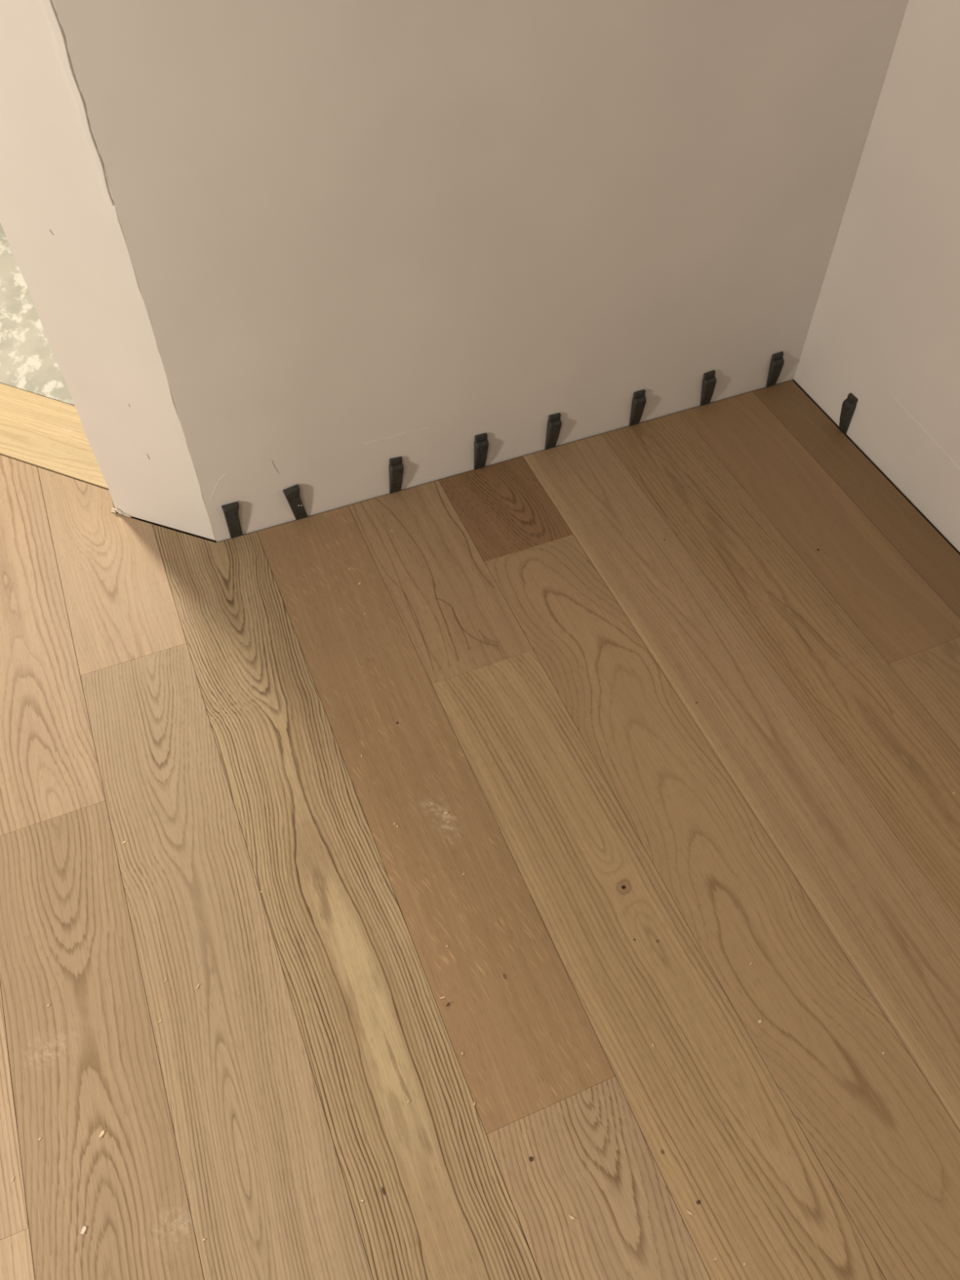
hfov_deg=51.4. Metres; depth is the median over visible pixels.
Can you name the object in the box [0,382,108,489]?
door threshold
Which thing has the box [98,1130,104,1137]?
chip
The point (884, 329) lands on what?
wall
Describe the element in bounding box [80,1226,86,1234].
chip
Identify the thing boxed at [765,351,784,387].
wedge
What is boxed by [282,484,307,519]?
wedge
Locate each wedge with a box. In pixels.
[221,501,242,538]
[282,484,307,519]
[388,456,404,493]
[474,432,488,470]
[544,413,561,449]
[629,389,646,426]
[699,369,716,406]
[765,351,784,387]
[839,392,857,435]
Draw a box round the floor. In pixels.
[0,222,959,1279]
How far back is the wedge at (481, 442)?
2.04 m
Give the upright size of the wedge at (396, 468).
0.102 m
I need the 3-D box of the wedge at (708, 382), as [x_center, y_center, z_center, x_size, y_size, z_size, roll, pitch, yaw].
[0.499,-0.541,2.180,0.033,0.103,0.017,-18,54,-14]
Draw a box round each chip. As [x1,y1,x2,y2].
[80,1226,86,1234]
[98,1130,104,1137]
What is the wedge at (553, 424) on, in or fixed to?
on the floor
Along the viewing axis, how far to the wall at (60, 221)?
1.54 m
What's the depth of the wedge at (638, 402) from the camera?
2.12 m
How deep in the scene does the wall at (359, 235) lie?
1.66 m
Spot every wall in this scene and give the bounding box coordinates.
[0,0,216,540]
[53,0,907,542]
[793,0,959,551]
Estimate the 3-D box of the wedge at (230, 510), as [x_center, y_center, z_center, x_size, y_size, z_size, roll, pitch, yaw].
[-0.475,-0.225,1.935,0.032,0.100,0.014,-18,54,-14]
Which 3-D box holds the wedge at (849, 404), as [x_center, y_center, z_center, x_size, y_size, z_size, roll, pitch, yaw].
[0.778,-0.478,2.131,0.017,0.102,0.028,-18,54,-14]
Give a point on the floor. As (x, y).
(677, 694)

